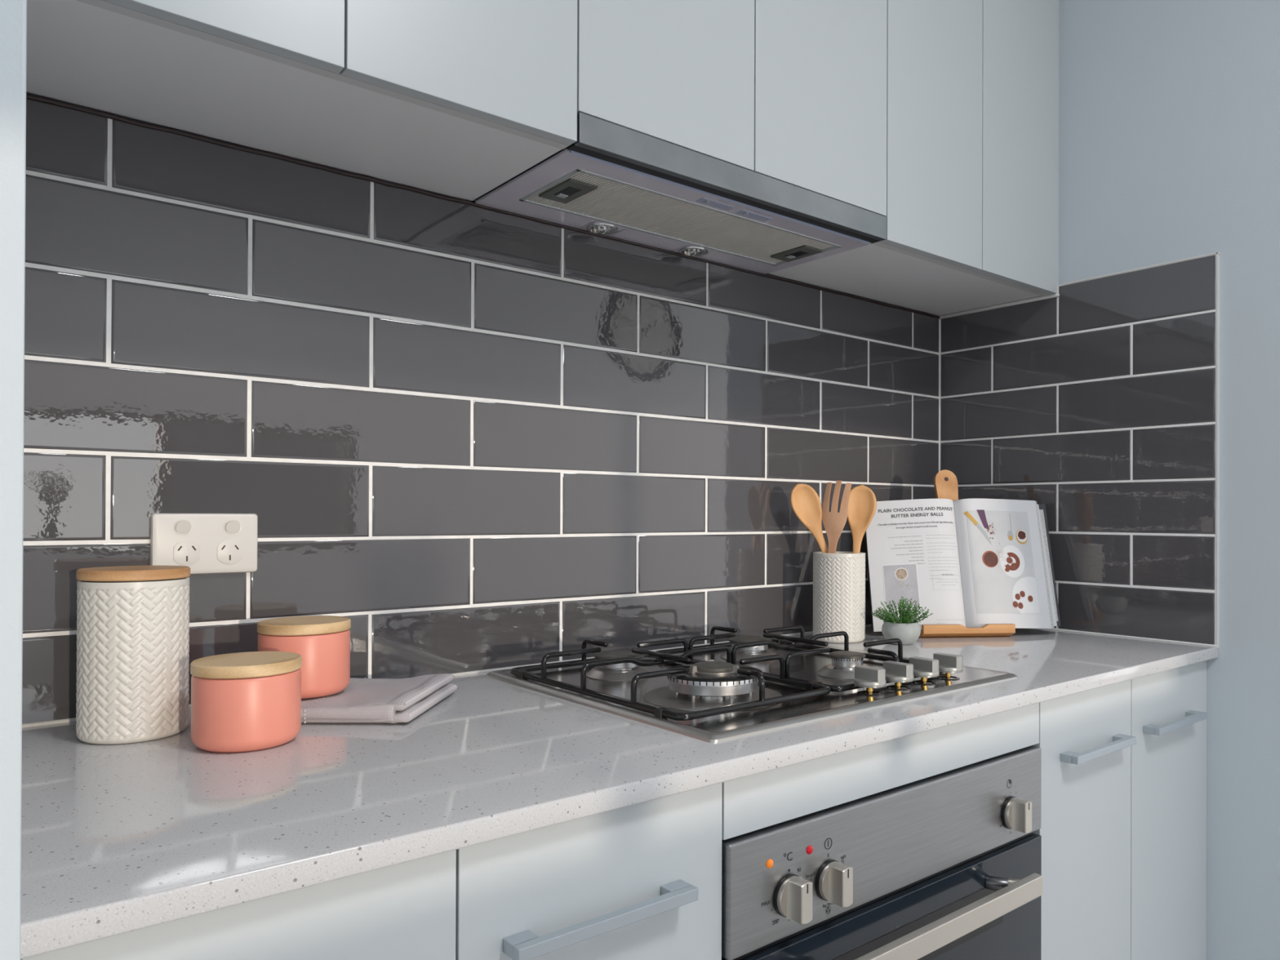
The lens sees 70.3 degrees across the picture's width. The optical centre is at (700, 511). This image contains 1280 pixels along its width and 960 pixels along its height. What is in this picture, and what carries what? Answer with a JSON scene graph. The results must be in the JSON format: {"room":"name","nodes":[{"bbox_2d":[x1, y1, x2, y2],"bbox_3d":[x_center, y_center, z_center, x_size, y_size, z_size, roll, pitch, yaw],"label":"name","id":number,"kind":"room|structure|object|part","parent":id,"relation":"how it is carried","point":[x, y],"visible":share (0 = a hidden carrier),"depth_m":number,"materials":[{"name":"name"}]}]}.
{"room":"kitchen","nodes":[
{"label":"kitchen","id":0,"kind":"room"},
{"bbox_2d":[0,0,26,959],"bbox_3d":[-0.619,-0.224,0.707,0.110,2.720,0.611,0,0,-40],"label":"wall","id":1,"kind":"structure","parent":0,"point":[13,13],"depth_m":0.51,"materials":[{"name":"grey paint"}]},
{"bbox_2d":[22,92,939,724],"bbox_3d":[-0.966,-0.225,0.869,4.108,2.720,0.100,0,0,-40],"label":"wall","id":2,"kind":"structure","parent":0,"point":[469,437],"depth_m":1.29,"materials":[{"name":"grey tile"}]},
{"bbox_2d":[150,513,257,574],"bbox_3d":[-0.602,0.040,1.102,0.116,0.074,0.015,0,0,-40],"label":"power outlet","id":3,"kind":"object","parent":2,"relation":"attached to","point":[204,543],"visible":0.97,"depth_m":1.10,"materials":[{"name":"white plastic"}]},
{"bbox_2d":[175,520,191,533],"bbox_3d":[-0.618,0.019,1.082,0.016,0.015,0.005,0,0,-40],"label":"rocker switch","id":4,"kind":"object","parent":3,"relation":"attached to","point":[181,526],"depth_m":1.08,"materials":[{"name":"white plastic"}]},
{"bbox_2d":[173,540,199,565],"bbox_3d":[-0.616,0.050,1.086,0.028,0.030,0.001,0,0,-40],"label":"socket","id":5,"kind":"object","parent":3,"relation":"attached to","point":[185,553],"depth_m":1.09,"materials":[{"name":"white plastic"}]},
{"bbox_2d":[217,539,242,564],"bbox_3d":[-0.580,0.050,1.116,0.028,0.030,0.001,0,0,-40],"label":"socket","id":6,"kind":"object","parent":3,"relation":"attached to","point":[228,551],"depth_m":1.12,"materials":[{"name":"white plastic"}]},
{"bbox_2d":[225,520,240,533],"bbox_3d":[-0.577,0.020,1.117,0.016,0.015,0.005,0,0,-40],"label":"rocker switch","id":7,"kind":"object","parent":3,"relation":"attached to","point":[231,526],"depth_m":1.12,"materials":[{"name":"white plastic"}]},
{"bbox_2d":[26,0,577,200],"bbox_3d":[-0.459,-0.835,1.045,0.564,0.755,0.287,0,0,-40],"label":"upper cabinet","id":8,"kind":"object","parent":2,"relation":"attached to","point":[459,99],"visible":1,"depth_m":1.01,"materials":[{"name":"white laminate"}]},
{"bbox_3d":[-0.479,-0.835,0.852,0.280,0.755,0.018,0,0,-40],"label":"door","id":9,"kind":"part","parent":8,"relation":"part of","materials":[{"name":"grey laminate"}]},
{"bbox_3d":[-0.384,-0.482,0.955,0.564,0.050,0.015,0,0,-40],"label":"rail","id":10,"kind":"part","parent":8,"relation":"part of","materials":[{"name":"white"}]},
{"bbox_3d":[-0.264,-0.834,1.034,0.279,0.755,0.018,0,0,-40],"label":"door","id":11,"kind":"part","parent":8,"relation":"part of","materials":[{"name":"grey laminate"}]},
{"bbox_2d":[26,93,939,319],"bbox_3d":[-0.108,-0.451,1.530,1.735,0.007,0.008,0,0,-40],"label":"trim","id":12,"kind":"structure","parent":2,"relation":"attached to","point":[29,96],"depth_m":1.24,"materials":[{"name":"black"}]},
{"bbox_2d":[22,624,1217,728],"bbox_3d":[0.080,0.240,1.304,1.735,0.005,0.594,0,0,-40],"label":"trim","id":13,"kind":"structure","parent":2,"relation":"attached to","point":[68,720],"depth_m":1.56,"materials":[{"name":"white"}]},
{"bbox_2d":[577,0,887,216],"bbox_3d":[-0.013,-0.851,1.424,0.603,0.716,0.287,0,0,-40],"label":"upper cabinet","id":14,"kind":"object","parent":2,"relation":"attached to","point":[793,92],"visible":0.55,"depth_m":1.31,"materials":[{"name":"white"}]},
{"bbox_3d":[-0.041,-0.852,1.223,0.299,0.716,0.018,0,0,-40],"label":"door","id":15,"kind":"part","parent":14,"relation":"part of","materials":[{"name":"grey laminate"}]},
{"bbox_2d":[475,111,886,274],"bbox_3d":[-0.014,-0.470,1.422,0.601,0.043,0.287,0,0,-40],"label":"range hood","id":16,"kind":"object","parent":14,"relation":"attached to","point":[615,180],"visible":0.99,"depth_m":1.35,"materials":[{"name":"silver metal"}]},
{"bbox_2d":[586,223,618,234],"bbox_3d":[-0.157,-0.463,1.451,0.050,0.027,0.050,0,0,-40],"label":"recessed light","id":17,"kind":"object","parent":16,"relation":"on","point":[598,228],"depth_m":1.46,"materials":[{"name":"silver metal"}]},
{"bbox_3d":[-0.013,-0.454,1.432,0.529,0.006,0.159,0,0,-40],"label":"filter frame","id":18,"kind":"part","parent":16,"relation":"part of","materials":[{"name":"silver metal"}]},
{"bbox_2d":[679,246,707,256],"bbox_3d":[-0.013,-0.462,1.573,0.050,0.027,0.050,0,0,-40],"label":"recessed light","id":19,"kind":"object","parent":16,"relation":"on","point":[686,251],"depth_m":1.59,"materials":[{"name":"silver metal"}]},
{"bbox_2d":[695,197,733,210],"bbox_3d":[0.021,-0.453,1.335,0.060,0.003,0.018,0,0,-40],"label":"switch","id":20,"kind":"object","parent":16,"relation":"attached to","point":[710,203],"depth_m":1.33,"materials":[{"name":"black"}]},
{"bbox_2d":[735,209,772,222],"bbox_3d":[0.081,-0.453,1.386,0.062,0.003,0.018,0,0,-40],"label":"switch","id":21,"kind":"object","parent":16,"relation":"attached to","point":[752,215],"depth_m":1.38,"materials":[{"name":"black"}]},
{"bbox_3d":[0.189,-0.850,1.419,0.302,0.716,0.018,0,0,-40],"label":"door","id":22,"kind":"part","parent":14,"relation":"part of","materials":[{"name":"grey laminate"}]},
{"bbox_2d":[768,0,1058,315],"bbox_3d":[0.435,-0.828,1.804,0.568,0.755,0.287,0,0,-40],"label":"upper cabinet","id":23,"kind":"object","parent":2,"relation":"attached to","point":[972,216],"visible":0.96,"depth_m":1.70,"materials":[{"name":"white laminate"}]},
{"bbox_3d":[0.413,-0.829,1.609,0.281,0.755,0.018,0,0,-40],"label":"door","id":24,"kind":"part","parent":23,"relation":"part of","materials":[{"name":"grey laminate"}]},
{"bbox_3d":[0.506,-0.476,1.710,0.557,0.050,0.015,0,0,-40],"label":"rail","id":25,"kind":"part","parent":23,"relation":"part of","materials":[{"name":"white"}]},
{"bbox_3d":[0.626,-0.828,1.789,0.273,0.755,0.018,0,0,-40],"label":"door","id":26,"kind":"part","parent":23,"relation":"part of","materials":[{"name":"grey laminate"}]},
{"bbox_2d":[939,0,1279,959],"bbox_3d":[0.828,-0.214,1.846,0.108,2.720,0.748,0,0,-40],"label":"wall","id":27,"kind":"structure","parent":0,"point":[1094,403],"depth_m":1.71,"materials":[{"name":"grey paint"}]},
{"bbox_2d":[939,293,1059,319],"bbox_3d":[0.644,-0.446,1.978,0.008,0.008,0.290,0,0,-40],"label":"trim","id":28,"kind":"structure","parent":27,"relation":"attached to","point":[1056,295],"depth_m":1.97,"materials":[{"name":"white"}]},
{"bbox_2d":[1063,251,1220,284],"bbox_3d":[0.843,-0.467,1.753,0.009,0.003,0.294,0,0,-40],"label":"trim","id":29,"kind":"structure","parent":27,"relation":"attached to","point":[1218,252],"depth_m":1.74,"materials":[{"name":"white"}]},
{"bbox_2d":[1215,252,1219,648],"bbox_3d":[0.936,-0.111,1.641,0.009,0.716,0.002,0,0,-40],"label":"trim","id":30,"kind":"structure","parent":27,"relation":"attached to","point":[1217,254],"depth_m":1.64,"materials":[{"name":"white"}]},
{"bbox_3d":[1.581,1.169,0.865,8.000,0.050,3.400,0,0,-40],"label":"floor","id":31,"kind":"structure","parent":0,"visible":0},
{"bbox_2d":[20,782,722,959],"bbox_3d":[-0.368,0.699,0.915,0.550,0.878,0.602,0,0,-40],"label":"base cabinet","id":32,"kind":"object","parent":31,"relation":"on","point":[642,881],"visible":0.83,"depth_m":0.73,"materials":[{"name":"white"}]},
{"bbox_3d":[-0.301,0.649,0.624,0.272,0.775,0.018,0,0,-40],"label":"door","id":33,"kind":"part","parent":32,"relation":"part of","materials":[{"name":"grey laminate"}]},
{"bbox_3d":[-0.091,0.651,0.802,0.275,0.775,0.018,0,0,-40],"label":"door","id":34,"kind":"part","parent":32,"relation":"part of","materials":[{"name":"grey laminate"}]},
{"bbox_3d":[-0.081,0.351,0.782,0.185,0.012,0.026,0,0,-40],"label":"handle","id":35,"kind":"part","parent":32,"relation":"part of","materials":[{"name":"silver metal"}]},
{"bbox_2d":[20,626,1217,959],"bbox_3d":[0.083,0.251,1.305,1.738,0.020,0.592,0,0,-40],"label":"countertop","id":36,"kind":"structure","parent":32,"relation":"on","point":[117,839],"depth_m":0.80,"materials":[{"name":"stone"}]},
{"bbox_2d":[75,565,190,744],"bbox_3d":[-0.602,0.149,0.964,0.103,0.176,0.103,0,0,-13],"label":"canister","id":37,"kind":"object","parent":36,"relation":"on","point":[132,686],"visible":1,"depth_m":0.92,"materials":[{"name":"white ceramic"}]},
{"bbox_3d":[-0.602,0.066,0.964,0.103,0.010,0.103,0,0,30],"label":"lid","id":38,"kind":"part","parent":37,"relation":"part of","materials":[{"name":"brown wood"}]},
{"bbox_2d":[190,651,302,752],"bbox_3d":[-0.465,0.194,0.930,0.102,0.086,0.102,0,0,15],"label":"canister","id":39,"kind":"object","parent":36,"relation":"on","point":[251,700],"visible":1,"depth_m":0.89,"materials":[{"name":"pink ceramic"}]},
{"bbox_3d":[-0.465,0.157,0.930,0.102,0.012,0.102,0,0,15],"label":"lid","id":40,"kind":"part","parent":39,"relation":"part of","materials":[{"name":"brown wood"}]},
{"bbox_2d":[301,673,457,723],"bbox_3d":[-0.410,0.224,1.097,0.180,0.027,0.189,0,0,1],"label":"tea towel","id":41,"kind":"object","parent":36,"relation":"on","point":[389,700],"visible":0.86,"depth_m":1.04,"materials":[{"name":"white fabric"}]},
{"bbox_2d":[257,615,351,698],"bbox_3d":[-0.473,0.173,1.081,0.102,0.086,0.102,0,0,31],"label":"canister","id":42,"kind":"object","parent":41,"relation":"on","point":[322,642],"visible":0.79,"depth_m":1.04,"materials":[{"name":"pink ceramic"}]},
{"bbox_3d":[-0.472,0.136,1.081,0.102,0.012,0.102,0,0,31],"label":"lid","id":43,"kind":"part","parent":42,"relation":"part of","materials":[{"name":"brown wood"}]},
{"bbox_2d":[485,625,1017,742],"bbox_3d":[0.074,0.216,1.316,0.592,0.049,0.506,0,0,-40],"label":"gas hob","id":44,"kind":"object","parent":36,"relation":"in","point":[744,686],"visible":1,"depth_m":1.19,"materials":[{"name":"silver metal"}]},
{"bbox_3d":[-0.178,0.210,1.246,0.095,0.038,0.007,0,0,-40],"label":"support arm","id":45,"kind":"part","parent":44,"relation":"part of","materials":[{"name":"black metal"}]},
{"bbox_3d":[-0.158,0.210,1.346,0.007,0.038,0.063,0,0,-40],"label":"support arm","id":46,"kind":"part","parent":44,"relation":"part of","materials":[{"name":"black metal"}]},
{"bbox_3d":[-0.117,0.229,1.298,0.096,0.010,0.096,0,0,-40],"label":"burner","id":47,"kind":"part","parent":44,"relation":"part of","materials":[{"name":"silver metal"}]},
{"bbox_3d":[-0.117,0.215,1.298,0.062,0.013,0.062,0,0,-40],"label":"burner crown","id":48,"kind":"part","parent":44,"relation":"part of","materials":[{"name":"silver metal"}]},
{"bbox_3d":[-0.102,0.210,1.183,0.129,0.038,0.007,0,0,-40],"label":"support arm","id":49,"kind":"part","parent":44,"relation":"part of","materials":[{"name":"black metal"}]},
{"bbox_3d":[-0.051,0.210,1.086,0.081,0.038,0.007,0,0,-40],"label":"support arm","id":50,"kind":"part","parent":44,"relation":"part of","materials":[{"name":"black metal"}]},
{"bbox_3d":[-0.055,0.195,1.225,0.007,0.007,0.126,0,0,-40],"label":"support arm","id":51,"kind":"part","parent":44,"relation":"part of","materials":[{"name":"black metal"}]},
{"bbox_3d":[-0.056,0.211,1.349,0.095,0.038,0.007,0,0,-40],"label":"support arm","id":52,"kind":"part","parent":44,"relation":"part of","materials":[{"name":"black metal"}]},
{"bbox_3d":[-0.006,0.211,1.264,0.129,0.038,0.007,0,0,-40],"label":"support arm","id":53,"kind":"part","parent":44,"relation":"part of","materials":[{"name":"black metal"}]},
{"bbox_3d":[0.018,0.211,1.412,0.095,0.038,0.007,0,0,-40],"label":"support arm","id":54,"kind":"part","parent":44,"relation":"part of","materials":[{"name":"black metal"}]},
{"bbox_3d":[0.015,0.232,1.142,0.176,0.003,0.176,0,0,-40],"label":"burner","id":55,"kind":"part","parent":44,"relation":"part of","materials":[{"name":"silver metal"}]},
{"bbox_3d":[0.015,0.213,1.142,0.116,0.019,0.116,0,0,-40],"label":"burner crown","id":56,"kind":"part","parent":44,"relation":"part of","materials":[{"name":"silver metal"}]},
{"bbox_3d":[0.014,0.201,1.139,0.067,0.018,0.066,0,0,-40],"label":"crown","id":57,"kind":"part","parent":44,"relation":"part of","materials":[{"name":"silver metal"}]},
{"bbox_3d":[0.037,0.212,1.512,0.007,0.038,0.063,0,0,-40],"label":"support arm","id":58,"kind":"part","parent":44,"relation":"part of","materials":[{"name":"black metal"}]},
{"bbox_3d":[0.078,0.230,1.464,0.096,0.010,0.096,0,0,-40],"label":"burner","id":59,"kind":"part","parent":44,"relation":"part of","materials":[{"name":"silver metal"}]},
{"bbox_3d":[0.079,0.216,1.464,0.060,0.013,0.060,0,0,-40],"label":"burner crown","id":60,"kind":"part","parent":44,"relation":"part of","materials":[{"name":"silver metal"}]},
{"bbox_3d":[0.060,0.210,1.089,0.007,0.038,0.045,0,0,-40],"label":"support arm","id":61,"kind":"part","parent":44,"relation":"part of","materials":[{"name":"black metal"}]},
{"bbox_3d":[0.082,0.211,1.198,0.081,0.038,0.007,0,0,-40],"label":"support arm","id":62,"kind":"part","parent":44,"relation":"part of","materials":[{"name":"black metal"}]},
{"bbox_3d":[0.094,0.211,1.349,0.129,0.038,0.007,0,0,-40],"label":"support arm","id":63,"kind":"part","parent":44,"relation":"part of","materials":[{"name":"black metal"}]},
{"bbox_3d":[0.139,0.212,1.515,0.095,0.038,0.007,0,0,-40],"label":"support arm","id":64,"kind":"part","parent":44,"relation":"part of","materials":[{"name":"black metal"}]},
{"bbox_3d":[0.143,0.196,1.388,0.007,0.007,0.134,0,0,-40],"label":"support arm","id":65,"kind":"part","parent":44,"relation":"part of","materials":[{"name":"black metal"}]},
{"bbox_3d":[0.148,0.211,1.254,0.089,0.038,0.007,0,0,-40],"label":"support arm","id":66,"kind":"part","parent":44,"relation":"part of","materials":[{"name":"black metal"}]},
{"bbox_3d":[0.189,0.212,1.430,0.129,0.038,0.007,0,0,-40],"label":"support arm","id":67,"kind":"part","parent":44,"relation":"part of","materials":[{"name":"black metal"}]},
{"bbox_3d":[0.211,0.230,1.308,0.088,0.010,0.088,0,0,-40],"label":"burner","id":68,"kind":"part","parent":44,"relation":"part of","materials":[{"name":"silver metal"}]},
{"bbox_3d":[0.211,0.216,1.308,0.046,0.013,0.046,0,0,-40],"label":"burner crown","id":69,"kind":"part","parent":44,"relation":"part of","materials":[{"name":"silver metal"}]},
{"bbox_3d":[0.217,0.220,1.167,0.041,0.007,0.041,0,0,-40],"label":"knob","id":70,"kind":"part","parent":44,"relation":"part of","materials":[{"name":"grey paint"}]},
{"bbox_3d":[0.274,0.212,1.361,0.089,0.038,0.007,0,0,-40],"label":"support arm","id":71,"kind":"part","parent":44,"relation":"part of","materials":[{"name":"black metal"}]},
{"bbox_3d":[0.253,0.211,1.258,0.007,0.038,0.053,0,0,-40],"label":"support arm","id":72,"kind":"part","parent":44,"relation":"part of","materials":[{"name":"black metal"}]},
{"bbox_3d":[0.262,0.221,1.205,0.041,0.007,0.041,0,0,-40],"label":"knob","id":73,"kind":"part","parent":44,"relation":"part of","materials":[{"name":"grey paint"}]},
{"bbox_3d":[0.305,0.221,1.242,0.041,0.007,0.041,0,0,-40],"label":"knob","id":74,"kind":"part","parent":44,"relation":"part of","materials":[{"name":"grey paint"}]},
{"bbox_3d":[0.348,0.221,1.278,0.041,0.007,0.041,0,0,-40],"label":"knob","id":75,"kind":"part","parent":44,"relation":"part of","materials":[{"name":"grey paint"}]},
{"bbox_2d":[813,551,865,643],"bbox_3d":[0.260,0.160,1.707,0.098,0.166,0.098,0,0,41],"label":"utensil holder","id":76,"kind":"object","parent":36,"relation":"on","point":[839,577],"visible":0.95,"depth_m":1.67,"materials":[{"name":"white ceramic"}]},
{"bbox_2d":[790,483,828,553],"bbox_3d":[0.231,0.081,1.706,0.135,0.266,0.013,0,0,-11],"label":"wooden spoon","id":77,"kind":"object","parent":76,"relation":"in","point":[806,504],"visible":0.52,"depth_m":1.70,"materials":[{"name":"brown wood"}]},
{"bbox_2d":[822,480,851,553],"bbox_3d":[0.250,0.076,1.694,0.050,0.268,0.044,0,0,29],"label":"wooden fork","id":78,"kind":"object","parent":76,"relation":"in","point":[833,522],"visible":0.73,"depth_m":1.69,"materials":[{"name":"brown wood"}]},
{"bbox_2d":[847,484,876,553],"bbox_3d":[0.296,0.087,1.710,0.062,0.274,0.033,0,0,-21],"label":"wooden spoon","id":79,"kind":"object","parent":76,"relation":"in","point":[862,504],"visible":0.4,"depth_m":1.71,"materials":[{"name":"brown wood"}]},
{"bbox_2d":[870,596,933,644],"bbox_3d":[0.367,0.199,1.667,0.109,0.088,0.102,0,0,-40],"label":"potted plant","id":80,"kind":"object","parent":36,"relation":"on","point":[904,628],"visible":1,"depth_m":1.65,"materials":[{"name":"green plant"}]},
{"bbox_3d":[0.368,0.223,1.665,0.070,0.040,0.070,0,0,-40],"label":"pot","id":81,"kind":"part","parent":80,"relation":"part of","materials":[{"name":"ceramic"}]},
{"bbox_2d":[919,469,1015,636],"bbox_3d":[0.514,0.079,1.818,0.197,0.330,0.158,0,0,-7],"label":"book stand","id":82,"kind":"object","parent":36,"relation":"on","point":[945,482],"visible":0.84,"depth_m":1.75,"materials":[{"name":"brown wood"}]},
{"bbox_2d":[864,498,1061,631],"bbox_3d":[0.524,0.105,1.809,0.382,0.262,0.109,0,0,-7],"label":"cookbook","id":83,"kind":"object","parent":82,"relation":"on","point":[970,562],"visible":0.95,"depth_m":1.80,"materials":[{"name":"white paper"}]},
{"bbox_2d":[894,568,907,580],"bbox_3d":[0.395,0.124,1.785,0.026,0.024,0.006,0,0,7],"label":"bowl","id":84,"kind":"object","parent":83,"relation":"on","point":[900,574],"depth_m":1.78,"materials":[{"name":"white"}]},
{"bbox_2d":[883,564,919,608],"bbox_3d":[0.393,0.147,1.779,0.068,0.087,0.022,0,0,6],"label":"photo","id":85,"kind":"object","parent":83,"relation":"attached to","point":[900,580],"depth_m":1.78},
{"bbox_2d":[887,535,924,564],"bbox_3d":[0.407,0.076,1.797,0.071,0.056,0.015,0,0,6],"label":"print","id":86,"kind":"object","parent":83,"relation":"on","point":[901,549],"depth_m":1.80,"materials":[{"name":"grey paper"}]},
{"bbox_2d":[877,506,952,528],"bbox_3d":[0.430,0.013,1.814,0.153,0.045,0.022,0,0,-1],"label":"print","id":87,"kind":"object","parent":83,"relation":"on","point":[888,517],"depth_m":1.81,"materials":[{"name":"grey paper"}]},
{"bbox_2d":[884,532,963,623],"bbox_3d":[0.437,0.132,1.784,0.152,0.182,0.069,0,0,-7],"label":"print","id":88,"kind":"object","parent":83,"relation":"attached to","point":[926,567],"depth_m":1.78,"materials":[{"name":"grey paper"}]},
{"bbox_2d":[982,551,998,567],"bbox_3d":[0.573,0.095,1.796,0.034,0.033,0.009,0,0,-7],"label":"bowl","id":89,"kind":"object","parent":83,"relation":"on","point":[989,558],"depth_m":1.80,"materials":[{"name":"brown"}]},
{"bbox_2d":[965,510,1035,613],"bbox_3d":[0.601,0.100,1.803,0.132,0.204,0.065,0,0,-7],"label":"food photo","id":90,"kind":"object","parent":83,"relation":"attached to","point":[1001,544],"depth_m":1.80},
{"bbox_2d":[721,702,1039,839],"bbox_3d":[0.061,0.702,1.297,0.596,0.878,0.575,0,0,-40],"label":"filler panel","id":91,"kind":"object","parent":31,"relation":"on","point":[750,803],"visible":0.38,"depth_m":1.03,"materials":[{"name":"white"}]},
{"bbox_2d":[721,746,1042,959],"bbox_3d":[0.118,0.624,1.225,0.585,0.594,0.508,0,0,-40],"label":"oven","id":92,"kind":"object","parent":91,"relation":"in","point":[947,865],"visible":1,"depth_m":1.05,"materials":[{"name":"silver metal"}]},
{"bbox_3d":[0.094,0.395,0.929,0.041,0.041,0.006,0,0,-40],"label":"knob","id":93,"kind":"part","parent":92,"relation":"part of","materials":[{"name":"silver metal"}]},
{"bbox_3d":[0.141,0.396,0.970,0.041,0.041,0.006,0,0,-40],"label":"knob","id":94,"kind":"part","parent":92,"relation":"part of","materials":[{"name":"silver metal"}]},
{"bbox_3d":[0.242,0.677,1.078,0.585,0.456,0.022,0,0,-40],"label":"door","id":95,"kind":"part","parent":92,"relation":"part of","materials":[{"name":"clear glass"}]},
{"bbox_3d":[0.228,0.512,1.050,0.445,0.056,0.001,0,0,-40],"label":"door frame","id":96,"kind":"part","parent":92,"relation":"part of","materials":[{"name":"black plastic"}]},
{"bbox_3d":[0.271,0.480,1.030,0.433,0.026,0.012,0,0,-40],"label":"door handle","id":97,"kind":"part","parent":92,"relation":"part of","materials":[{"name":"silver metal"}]},
{"bbox_2d":[984,875,1008,890],"bbox_3d":[0.382,0.480,1.168,0.034,0.017,0.017,0,0,19],"label":"bracket","id":98,"kind":"object","parent":92,"relation":"attached to","point":[991,882],"depth_m":1.16,"materials":[{"name":"grey metal"}]},
{"bbox_3d":[0.416,0.401,1.203,0.041,0.041,0.006,0,0,-40],"label":"knob","id":99,"kind":"part","parent":92,"relation":"part of","materials":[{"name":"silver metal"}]},
{"bbox_3d":[0.406,0.480,1.160,0.032,0.017,0.017,0,0,19],"label":"handle post","id":100,"kind":"part","parent":92,"relation":"part of","materials":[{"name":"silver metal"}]},
{"bbox_2d":[1031,660,1206,959],"bbox_3d":[0.522,0.705,1.671,0.590,0.878,0.602,0,0,-40],"label":"base cabinet","id":101,"kind":"object","parent":31,"relation":"on","point":[1122,831],"visible":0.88,"depth_m":1.44,"materials":[{"name":"white laminate"}]},
{"bbox_3d":[0.576,0.655,1.369,0.281,0.775,0.018,0,0,-40],"label":"door","id":102,"kind":"part","parent":101,"relation":"part of","materials":[{"name":"grey laminate"}]},
{"bbox_3d":[0.598,0.356,1.358,0.185,0.012,0.026,0,0,-40],"label":"handle","id":103,"kind":"part","parent":101,"relation":"part of","materials":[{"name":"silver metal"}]},
{"bbox_3d":[0.797,0.657,1.557,0.295,0.775,0.018,0,0,-40],"label":"door","id":104,"kind":"part","parent":101,"relation":"part of","materials":[{"name":"grey laminate"}]},
{"bbox_3d":[0.803,0.357,1.533,0.190,0.012,0.026,0,0,-40],"label":"handle","id":105,"kind":"part","parent":101,"relation":"part of","materials":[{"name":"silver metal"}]}
]}

